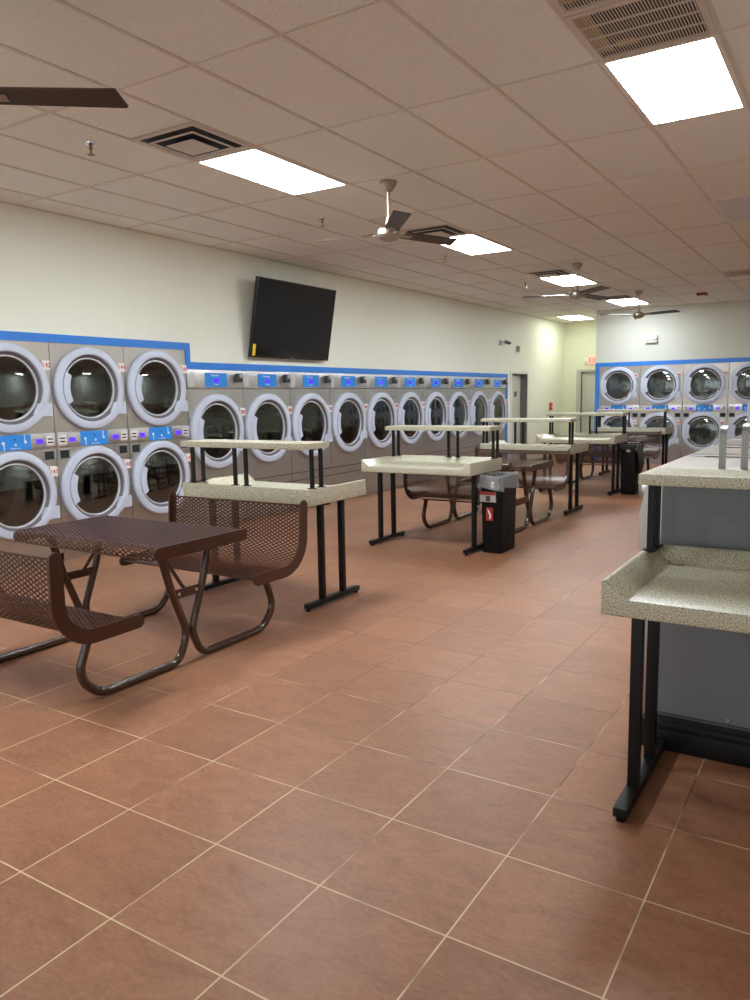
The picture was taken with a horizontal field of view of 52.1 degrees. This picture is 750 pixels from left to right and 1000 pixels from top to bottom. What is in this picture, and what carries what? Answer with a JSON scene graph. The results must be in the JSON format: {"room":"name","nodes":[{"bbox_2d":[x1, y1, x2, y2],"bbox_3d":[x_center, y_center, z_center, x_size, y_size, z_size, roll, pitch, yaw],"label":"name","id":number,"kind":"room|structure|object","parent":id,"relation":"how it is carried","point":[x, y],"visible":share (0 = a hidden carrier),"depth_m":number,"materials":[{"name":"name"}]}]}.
{"room":"laundry","nodes":[
{"label":"laundry","id":0,"kind":"room"},
{"bbox_2d":[0,202,563,459],"bbox_3d":[-1.822,-1.488,10.432,1.110,3.356,23.950,4,9,32],"label":"wall","id":1,"kind":"structure","parent":0,"point":[62,275],"depth_m":9.17,"materials":[{"name":"beige paint"}]},
{"bbox_2d":[0,331,507,457],"bbox_3d":[-0.343,-1.121,11.776,0.012,2.215,12.275,4,9,32],"label":"trim","id":2,"kind":"structure","parent":1,"relation":"attached to","point":[4,335],"depth_m":9.03,"materials":[{"name":"blue paint"}]},
{"bbox_2d":[248,276,335,360],"bbox_3d":[-1.086,-2.377,10.220,0.262,0.975,1.665,4,9,32],"label":"television","id":3,"kind":"object","parent":1,"relation":"attached to","point":[290,320],"visible":1,"depth_m":10.10,"materials":[{"name":"black plastic"}]},
{"bbox_2d":[499,340,510,344],"bbox_3d":[2.779,-3.365,16.389,0.324,0.104,0.101,-6,9,-32],"label":"security camera","id":4,"kind":"object","parent":1,"relation":"attached to","point":[500,341],"visible":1,"depth_m":16.36,"materials":[{"name":"grey plastic"}]},
{"bbox_2d":[510,370,528,459],"bbox_3d":[3.169,-1.903,17.587,0.315,2.080,1.090,4,9,32],"label":"door","id":5,"kind":"structure","parent":1,"relation":"in","point":[518,381],"depth_m":17.79,"materials":[{"name":"white paint"}]},
{"bbox_2d":[0,453,749,999],"bbox_3d":[2.887,0.527,7.796,12.400,0.100,24.050,4,9,32],"label":"floor","id":6,"kind":"structure","parent":0,"point":[406,785],"depth_m":3.06,"materials":[{"name":"tile"}]},
{"bbox_2d":[0,340,63,573],"bbox_3d":[-3.663,-0.415,7.295,0.916,2.135,0.874,4,9,32],"label":"dryer","id":7,"kind":"object","parent":6,"relation":"on","point":[29,485],"visible":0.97,"depth_m":7.16,"materials":[{"name":"metal"}]},
{"bbox_2d":[48,342,132,560],"bbox_3d":[-3.195,-0.523,8.032,0.916,2.135,0.874,4,9,32],"label":"dryer","id":8,"kind":"object","parent":6,"relation":"on","point":[88,381],"visible":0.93,"depth_m":7.75,"materials":[{"name":"metal"}]},
{"bbox_2d":[0,491,307,695],"bbox_3d":[-1.537,0.517,4.835,1.285,0.871,2.011,4,9,32],"label":"picnic table","id":9,"kind":"object","parent":6,"relation":"on","point":[164,542],"visible":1,"depth_m":4.67,"materials":[{"name":"brown metal"}]},
{"bbox_2d":[123,347,192,523],"bbox_3d":[-2.727,-0.631,8.769,0.916,2.135,0.874,4,9,32],"label":"dryer","id":10,"kind":"object","parent":6,"relation":"on","point":[155,378],"visible":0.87,"depth_m":8.47,"materials":[{"name":"metal"}]},
{"bbox_2d":[186,369,246,526],"bbox_3d":[-2.235,-0.634,9.546,0.924,1.915,0.940,4,9,32],"label":"washing machine","id":11,"kind":"object","parent":6,"relation":"on","point":[216,410],"visible":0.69,"depth_m":9.26,"materials":[{"name":"metal"}]},
{"bbox_2d":[242,371,291,520],"bbox_3d":[-1.732,-0.750,10.338,0.924,1.915,0.940,4,9,32],"label":"dryer","id":12,"kind":"object","parent":6,"relation":"on","point":[266,399],"visible":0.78,"depth_m":10.07,"materials":[{"name":"metal"}]},
{"bbox_2d":[181,439,365,611],"bbox_3d":[-0.802,0.137,6.155,1.250,1.245,0.770,4,9,32],"label":"folding table","id":13,"kind":"object","parent":6,"relation":"on","point":[242,486],"visible":0.8,"depth_m":5.84,"materials":[{"name":"beige laminate"}]},
{"bbox_2d":[181,439,328,449],"bbox_3d":[-0.940,-0.428,5.873,1.240,0.045,0.290,4,9,32],"label":"shelf","id":14,"kind":"object","parent":13,"relation":"attached to","point":[212,443],"depth_m":5.72,"materials":[{"name":"beige laminate"}]},
{"bbox_2d":[183,474,365,506],"bbox_3d":[-0.806,-0.091,6.124,1.250,0.125,0.770,4,9,32],"label":"tabletop","id":15,"kind":"object","parent":13,"relation":"on","point":[319,495],"depth_m":5.85,"materials":[{"name":"beige laminate"}]},
{"bbox_2d":[289,372,332,510],"bbox_3d":[-1.229,-0.867,11.130,0.924,1.915,0.940,4,9,32],"label":"dryer","id":16,"kind":"object","parent":6,"relation":"on","point":[309,393],"visible":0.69,"depth_m":10.85,"materials":[{"name":"metal"}]},
{"bbox_2d":[329,373,366,502],"bbox_3d":[-0.726,-0.983,11.922,0.924,1.915,0.940,4,9,32],"label":"dryer","id":17,"kind":"object","parent":6,"relation":"on","point":[347,391],"visible":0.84,"depth_m":11.66,"materials":[{"name":"metal"}]},
{"bbox_2d":[364,374,397,494],"bbox_3d":[-0.223,-1.099,12.714,0.924,1.915,0.940,4,9,32],"label":"dryer","id":18,"kind":"object","parent":6,"relation":"on","point":[380,393],"visible":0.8,"depth_m":12.42,"materials":[{"name":"metal"}]},
{"bbox_2d":[394,375,424,487],"bbox_3d":[0.281,-1.215,13.506,0.924,1.915,0.940,4,9,32],"label":"dryer","id":19,"kind":"object","parent":6,"relation":"on","point":[409,391],"visible":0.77,"depth_m":13.25,"materials":[{"name":"metal"}]},
{"bbox_2d":[361,425,501,555],"bbox_3d":[0.593,-0.142,8.033,1.250,1.245,0.770,4,9,32],"label":"folding table","id":20,"kind":"object","parent":6,"relation":"on","point":[457,465],"visible":0.91,"depth_m":8.04,"materials":[{"name":"beige laminate"}]},
{"bbox_2d":[361,455,501,475],"bbox_3d":[0.589,-0.370,8.002,1.250,0.125,0.770,4,9,32],"label":"tabletop","id":21,"kind":"object","parent":20,"relation":"on","point":[457,465],"depth_m":7.93,"materials":[{"name":"beige laminate"}]},
{"bbox_2d":[385,425,500,430],"bbox_3d":[0.710,-0.766,8.154,1.240,0.045,0.290,4,9,32],"label":"shelf","id":22,"kind":"object","parent":20,"relation":"attached to","point":[395,427],"depth_m":8.03,"materials":[{"name":"beige laminate"}]},
{"bbox_2d":[421,376,448,482],"bbox_3d":[0.784,-1.331,14.298,0.924,1.915,0.940,4,9,32],"label":"dryer","id":23,"kind":"object","parent":6,"relation":"on","point":[434,387],"visible":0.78,"depth_m":14.04,"materials":[{"name":"metal"}]},
{"bbox_2d":[446,376,470,476],"bbox_3d":[1.287,-1.448,15.090,0.924,1.915,0.940,4,9,32],"label":"dryer","id":24,"kind":"object","parent":6,"relation":"on","point":[457,388],"visible":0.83,"depth_m":14.84,"materials":[{"name":"metal"}]},
{"bbox_2d":[468,377,489,456],"bbox_3d":[1.790,-1.564,15.882,0.924,1.915,0.940,4,9,32],"label":"dryer","id":25,"kind":"object","parent":6,"relation":"on","point":[478,386],"visible":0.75,"depth_m":15.57,"materials":[{"name":"metal"}]},
{"bbox_2d":[403,447,569,532],"bbox_3d":[1.405,-0.136,9.271,1.285,0.871,2.011,4,9,32],"label":"picnic table","id":26,"kind":"object","parent":6,"relation":"on","point":[534,465],"visible":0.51,"depth_m":9.07,"materials":[{"name":"brown metal"}]},
{"bbox_2d":[488,378,507,458],"bbox_3d":[2.293,-1.680,16.674,0.924,1.915,0.940,4,9,32],"label":"dryer","id":27,"kind":"object","parent":6,"relation":"on","point":[498,401],"visible":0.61,"depth_m":16.41,"materials":[{"name":"metal"}]},
{"bbox_2d":[480,473,517,553],"bbox_3d":[1.254,0.115,7.752,0.283,0.788,0.494,4,9,32],"label":"trash can","id":28,"kind":"object","parent":6,"relation":"on","point":[498,490],"visible":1,"depth_m":7.60,"materials":[{"name":"black plastic"}]},
{"bbox_2d":[480,418,588,514],"bbox_3d":[2.162,-0.490,10.400,1.250,1.245,0.770,4,9,32],"label":"folding table","id":29,"kind":"object","parent":6,"relation":"on","point":[577,448],"visible":0.78,"depth_m":10.04,"materials":[{"name":"beige laminate"}]},
{"bbox_2d":[481,418,577,421],"bbox_3d":[2.023,-1.056,10.118,1.240,0.045,0.290,4,9,32],"label":"shelf","id":30,"kind":"object","parent":29,"relation":"attached to","point":[484,419],"depth_m":9.98,"materials":[{"name":"beige laminate"}]},
{"bbox_2d":[480,440,588,454],"bbox_3d":[2.157,-0.718,10.369,1.250,0.125,0.770,4,9,32],"label":"tray","id":31,"kind":"object","parent":29,"relation":"on","point":[577,448],"depth_m":10.03,"materials":[{"name":"beige laminate"}]},
{"bbox_2d":[535,412,627,495],"bbox_3d":[3.285,-0.756,12.214,1.250,1.245,0.770,4,9,32],"label":"folding table","id":32,"kind":"object","parent":6,"relation":"on","point":[596,438],"visible":0.81,"depth_m":12.09,"materials":[{"name":"beige laminate"}]},
{"bbox_2d":[535,433,627,443],"bbox_3d":[3.280,-0.984,12.183,1.250,0.125,0.770,4,9,32],"label":"tray","id":33,"kind":"object","parent":32,"relation":"on","point":[551,438],"depth_m":12.16,"materials":[{"name":"beige laminate"}]},
{"bbox_2d":[546,412,627,415],"bbox_3d":[3.402,-1.380,12.335,1.240,0.045,0.290,4,9,32],"label":"shelf","id":34,"kind":"object","parent":32,"relation":"attached to","point":[614,413],"depth_m":12.18,"materials":[{"name":"beige laminate"}]},
{"bbox_2d":[555,430,660,483],"bbox_3d":[4.109,-0.746,13.415,1.285,0.871,2.011,4,9,32],"label":"picnic table","id":35,"kind":"object","parent":6,"relation":"on","point":[644,440],"visible":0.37,"depth_m":13.50,"materials":[{"name":"brown metal"}]},
{"bbox_2d":[598,366,640,460],"bbox_3d":[5.598,-1.934,17.289,0.874,2.135,0.916,4,9,32],"label":"dryer","id":36,"kind":"object","parent":6,"relation":"on","point":[619,386],"visible":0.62,"depth_m":16.87,"materials":[{"name":"metal"}]},
{"bbox_2d":[619,442,643,494],"bbox_3d":[3.994,-0.497,11.929,0.319,0.782,0.505,4,9,32],"label":"trash can","id":37,"kind":"object","parent":6,"relation":"on","point":[632,454],"visible":0.95,"depth_m":11.78,"materials":[{"name":"black plastic"}]},
{"bbox_2d":[597,409,673,474],"bbox_3d":[4.919,-1.097,14.516,1.250,1.245,0.770,4,9,32],"label":"folding table","id":38,"kind":"object","parent":6,"relation":"on","point":[664,430],"visible":0.68,"depth_m":14.17,"materials":[{"name":"beige laminate"}]},
{"bbox_2d":[597,409,668,411],"bbox_3d":[4.780,-1.662,14.235,1.240,0.045,0.290,4,9,32],"label":"shelf","id":39,"kind":"object","parent":38,"relation":"attached to","point":[600,410],"depth_m":14.09,"materials":[{"name":"beige laminate"}]},
{"bbox_2d":[597,426,673,434],"bbox_3d":[4.915,-1.325,14.485,1.250,0.125,0.770,4,9,32],"label":"tabletop","id":40,"kind":"object","parent":38,"relation":"on","point":[664,430],"depth_m":14.14,"materials":[{"name":"beige laminate"}]},
{"bbox_2d":[639,364,683,463],"bbox_3d":[6.346,-1.884,16.821,0.874,2.135,0.916,4,9,32],"label":"dryer","id":41,"kind":"object","parent":6,"relation":"on","point":[661,386],"visible":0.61,"depth_m":16.42,"materials":[{"name":"metal"}]},
{"bbox_2d":[601,468,749,822],"bbox_3d":[1.534,0.559,2.728,1.250,1.245,0.770,4,9,32],"label":"folding table","id":42,"kind":"object","parent":6,"relation":"on","point":[702,587],"visible":1,"depth_m":2.92,"materials":[{"name":"beige laminate"}]},
{"bbox_2d":[601,544,749,633],"bbox_3d":[1.529,0.331,2.697,1.250,0.125,0.770,4,9,32],"label":"tray","id":43,"kind":"object","parent":42,"relation":"on","point":[702,587],"depth_m":2.77,"materials":[{"name":"beige laminate"}]},
{"bbox_2d":[638,468,749,489],"bbox_3d":[1.651,-0.065,2.848,1.240,0.045,0.290,4,9,32],"label":"shelf","id":44,"kind":"object","parent":42,"relation":"attached to","point":[677,477],"depth_m":2.98,"materials":[{"name":"beige laminate"}]},
{"bbox_2d":[638,454,749,731],"bbox_3d":[1.706,0.392,3.553,0.925,1.148,0.715,4,9,32],"label":"washer","id":45,"kind":"object","parent":6,"relation":"on","point":[704,677],"visible":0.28,"depth_m":3.33,"materials":[{"name":"grey metal"}]},
{"bbox_2d":[718,426,728,468],"bbox_3d":[1.499,-0.228,3.296,0.028,0.181,0.051,4,9,32],"label":"plate","id":46,"kind":"object","parent":45,"relation":"on","point":[723,431],"visible":1,"depth_m":3.28,"materials":[{"name":"grey metal"}]},
{"bbox_2d":[740,423,749,468],"bbox_3d":[1.572,-0.229,3.249,0.028,0.192,0.051,4,9,32],"label":"plate","id":47,"kind":"object","parent":45,"relation":"on","point":[746,426],"visible":1,"depth_m":3.23,"materials":[{"name":"grey metal"}]},
{"bbox_2d":[747,402,749,422],"bbox_3d":[1.853,-0.303,3.429,0.340,0.275,0.103,4,9,32],"label":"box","id":48,"kind":"object","parent":45,"relation":"on","point":[748,405],"visible":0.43,"depth_m":3.46,"materials":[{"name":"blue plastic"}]},
{"bbox_2d":[641,712,749,767],"bbox_3d":[2.343,0.873,4.480,0.830,0.125,3.030,4,9,32],"label":"plinth","id":49,"kind":"object","parent":6,"relation":"on","point":[697,739],"visible":0.3,"depth_m":3.29,"materials":[{"name":"black rubber"}]},
{"bbox_2d":[681,362,729,457],"bbox_3d":[7.093,-1.834,16.354,0.874,2.135,0.916,4,9,32],"label":"dryer","id":50,"kind":"object","parent":6,"relation":"on","point":[705,385],"visible":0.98,"depth_m":15.99,"materials":[{"name":"metal"}]},
{"bbox_2d":[687,445,749,455],"bbox_3d":[2.089,0.304,4.156,0.925,1.148,0.715,4,9,32],"label":"washer","id":51,"kind":"object","parent":6,"relation":"on","point":[731,449],"visible":0.11,"depth_m":4.26,"materials":[{"name":"grey"}]},
{"bbox_2d":[710,438,749,446],"bbox_3d":[2.472,0.215,4.759,0.925,1.148,0.715,4,9,32],"label":"washer","id":52,"kind":"object","parent":6,"relation":"on","point":[733,441],"visible":0.09,"depth_m":4.97,"materials":[{"name":"grey"}]},
{"bbox_2d":[727,362,749,439],"bbox_3d":[7.841,-1.784,15.886,0.874,2.135,0.916,4,9,32],"label":"dryer","id":53,"kind":"object","parent":6,"relation":"on","point":[739,372],"visible":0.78,"depth_m":15.62,"materials":[{"name":"metal"}]},
{"bbox_2d":[0,0,749,322],"bbox_3d":[2.825,-2.900,7.332,12.400,0.114,24.050,4,9,32],"label":"ceiling","id":54,"kind":"structure","parent":0,"point":[504,41],"depth_m":5.40,"materials":[{"name":"tile"}]},
{"bbox_2d":[0,87,127,107],"bbox_3d":[-1.725,-1.977,3.397,1.184,0.484,1.344,-2,8,-6],"label":"ceiling fan","id":55,"kind":"object","parent":54,"relation":"hanging from","point":[30,96],"visible":1,"depth_m":3.45,"materials":[{"name":"brown wood"}]},
{"bbox_2d":[84,141,96,155],"bbox_3d":[-1.973,-2.436,5.321,0.084,0.083,0.084,4,9,32],"label":"sprinkler","id":56,"kind":"object","parent":54,"relation":"attached to","point":[90,144],"visible":1,"depth_m":5.31,"materials":[{"name":"silver metal"}]},
{"bbox_2d":[318,217,325,226],"bbox_3d":[-0.527,-2.780,7.671,0.084,0.083,0.084,4,9,32],"label":"sprinkler","id":57,"kind":"object","parent":54,"relation":"attached to","point":[320,218],"visible":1,"depth_m":7.66,"materials":[{"name":"silver metal"}]},
{"bbox_2d":[0,0,749,323],"bbox_3d":[3.248,-2.803,7.018,10.940,0.012,23.550,4,9,32],"label":"grid","id":58,"kind":"object","parent":54,"relation":"attached to","point":[392,4],"visible":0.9,"depth_m":5.83,"materials":[{"name":"beige paint"}]},
{"bbox_2d":[130,122,252,161],"bbox_3d":[-1.275,-2.481,5.360,0.594,0.036,0.594,4,9,32],"label":"air vent","id":59,"kind":"object","parent":58,"relation":"attached to","point":[192,140],"visible":1,"depth_m":5.31,"materials":[{"name":"white metal"}]},
{"bbox_2d":[194,147,349,195],"bbox_3d":[-0.788,-2.607,6.124,0.598,0.010,1.207,4,9,32],"label":"ceiling light","id":60,"kind":"object","parent":58,"relation":"attached to","point":[254,164],"visible":1,"depth_m":6.06,"materials":[{"name":"white paint"}]},
{"bbox_2d":[401,224,471,236],"bbox_3d":[0.672,-2.931,8.423,0.594,0.036,0.594,4,9,32],"label":"air vent","id":61,"kind":"object","parent":58,"relation":"attached to","point":[444,230],"visible":0.68,"depth_m":8.34,"materials":[{"name":"metal"}]},
{"bbox_2d":[438,233,513,255],"bbox_3d":[1.158,-3.056,9.188,0.598,0.010,1.207,4,9,32],"label":"ceiling light","id":62,"kind":"object","parent":58,"relation":"attached to","point":[469,244],"visible":0.83,"depth_m":9.23,"materials":[{"name":"white paint"}]},
{"bbox_2d":[524,269,573,277],"bbox_3d":[2.619,-3.381,11.487,0.594,0.036,0.594,4,9,32],"label":"air vent","id":63,"kind":"object","parent":58,"relation":"attached to","point":[559,272],"visible":1,"depth_m":11.45,"materials":[{"name":"white metal"}]},
{"bbox_2d":[538,274,598,286],"bbox_3d":[3.105,-3.506,12.251,0.598,0.010,1.207,4,9,32],"label":"ceiling light","id":64,"kind":"object","parent":58,"relation":"attached to","point":[565,280],"visible":0.96,"depth_m":12.23,"materials":[{"name":"white paint"}]},
{"bbox_2d":[556,315,594,320],"bbox_3d":[4.801,-4.359,18.326,0.598,0.010,1.207,4,9,32],"label":"ceiling light","id":65,"kind":"object","parent":58,"relation":"attached to","point":[571,317],"visible":1,"depth_m":18.27,"materials":[{"name":"white paint"}]},
{"bbox_2d":[560,315,591,319],"bbox_3d":[4.801,-4.360,18.326,0.542,0.005,1.151,4,9,32],"label":"diffuser","id":66,"kind":"object","parent":65,"relation":"attached to","point":[572,317],"depth_m":18.28,"materials":[{"name":"white plastic"}]},
{"bbox_2d":[547,0,622,17],"bbox_3d":[0.981,-2.245,3.234,0.598,0.014,0.598,4,9,32],"label":"return grille","id":67,"kind":"object","parent":58,"relation":"attached to","point":[564,8],"visible":1,"depth_m":3.53,"materials":[{"name":"white metal"}]},
{"bbox_2d":[602,295,634,299],"bbox_3d":[4.565,-3.830,14.551,0.594,0.036,0.594,4,9,32],"label":"air vent","id":68,"kind":"object","parent":58,"relation":"attached to","point":[617,297],"visible":0.84,"depth_m":14.53,"materials":[{"name":"white metal"}]},
{"bbox_2d":[604,298,649,305],"bbox_3d":[5.051,-3.955,15.315,0.598,0.010,1.207,4,9,32],"label":"ceiling light","id":69,"kind":"object","parent":58,"relation":"attached to","point":[631,301],"visible":0.93,"depth_m":15.35,"materials":[{"name":"white paint"}]},
{"bbox_2d":[562,0,717,62],"bbox_3d":[1.305,-2.320,3.744,0.598,0.014,0.598,4,9,32],"label":"return grille","id":70,"kind":"object","parent":58,"relation":"attached to","point":[624,28],"visible":1,"depth_m":3.75,"materials":[{"name":"white metal"}]},
{"bbox_2d":[599,33,747,126],"bbox_3d":[1.792,-2.434,4.510,0.598,0.010,1.207,4,9,32],"label":"ceiling light","id":71,"kind":"object","parent":58,"relation":"attached to","point":[696,78],"visible":1,"depth_m":4.43,"materials":[{"name":"white paint"}]},
{"bbox_2d":[697,292,707,296],"bbox_3d":[6.023,-3.775,14.108,0.170,0.070,0.170,4,9,32],"label":"fire alarm strobe","id":72,"kind":"object","parent":58,"relation":"attached to","point":[702,294],"visible":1,"depth_m":14.05,"materials":[{"name":"red plastic"}]},
{"bbox_2d":[711,195,749,223],"bbox_3d":[3.738,-2.884,7.574,0.598,0.010,1.207,4,9,32],"label":"tile","id":73,"kind":"object","parent":58,"relation":"attached to","point":[736,209],"visible":1,"depth_m":7.54,"materials":[{"name":"white paint"}]},
{"bbox_2d":[720,269,749,276],"bbox_3d":[5.655,-3.479,11.726,0.598,0.014,0.598,4,9,32],"label":"return grille","id":74,"kind":"object","parent":58,"relation":"attached to","point":[746,272],"visible":1,"depth_m":11.75,"materials":[{"name":"metal"}]},
{"bbox_2d":[307,180,457,245],"bbox_3d":[0.125,-2.402,6.289,1.344,0.484,1.184,-2,8,-7],"label":"ceiling fan","id":75,"kind":"object","parent":54,"relation":"hanging from","point":[391,231],"visible":1,"depth_m":6.42,"materials":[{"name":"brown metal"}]},
{"bbox_2d":[522,263,609,299],"bbox_3d":[2.854,-3.028,10.551,1.344,0.484,1.184,-3,8,-15],"label":"ceiling fan","id":76,"kind":"object","parent":54,"relation":"hanging from","point":[576,294],"visible":1,"depth_m":10.68,"materials":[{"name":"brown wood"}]},
{"bbox_2d":[600,290,679,319],"bbox_3d":[4.813,-3.471,13.568,1.344,0.484,1.184,-8,10,-41],"label":"ceiling fan","id":77,"kind":"object","parent":54,"relation":"hanging from","point":[637,315],"visible":1,"depth_m":13.62,"materials":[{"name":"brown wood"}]},
{"bbox_2d":[562,321,596,444],"bbox_3d":[5.662,-2.871,19.651,1.640,3.356,0.200,4,9,32],"label":"wall","id":78,"kind":"structure","parent":0,"point":[579,337],"depth_m":19.75,"materials":[{"name":"paint"}]},
{"bbox_2d":[576,369,594,451],"bbox_3d":[5.734,-2.265,19.623,1.160,2.160,0.120,4,9,32],"label":"door","id":79,"kind":"structure","parent":78,"relation":"in","point":[588,378],"depth_m":19.76,"materials":[{"name":"grey paint"}]},
{"bbox_2d":[584,356,595,364],"bbox_3d":[5.548,-3.547,19.468,0.465,0.210,0.063,4,9,32],"label":"exit sign","id":80,"kind":"object","parent":78,"relation":"attached to","point":[592,359],"visible":0.72,"depth_m":19.47,"materials":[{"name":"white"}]},
{"bbox_2d":[596,300,749,380],"bbox_3d":[9.637,-2.398,15.631,9.600,3.356,2.420,4,9,32],"label":"wall","id":81,"kind":"structure","parent":0,"point":[718,329],"depth_m":16.11,"materials":[{"name":"paint"}]},
{"bbox_2d":[645,334,657,342],"bbox_3d":[5.897,-3.440,16.350,0.240,0.170,0.100,4,9,32],"label":"emergency light","id":82,"kind":"object","parent":81,"relation":"attached to","point":[649,338],"visible":1,"depth_m":16.32,"materials":[{"name":"white plastic"}]},
{"bbox_2d":[594,357,749,458],"bbox_3d":[6.512,-1.849,16.246,3.720,2.215,0.012,4,9,32],"label":"trim","id":83,"kind":"structure","parent":81,"relation":"attached to","point":[742,359],"depth_m":16.48,"materials":[{"name":"blue paint"}]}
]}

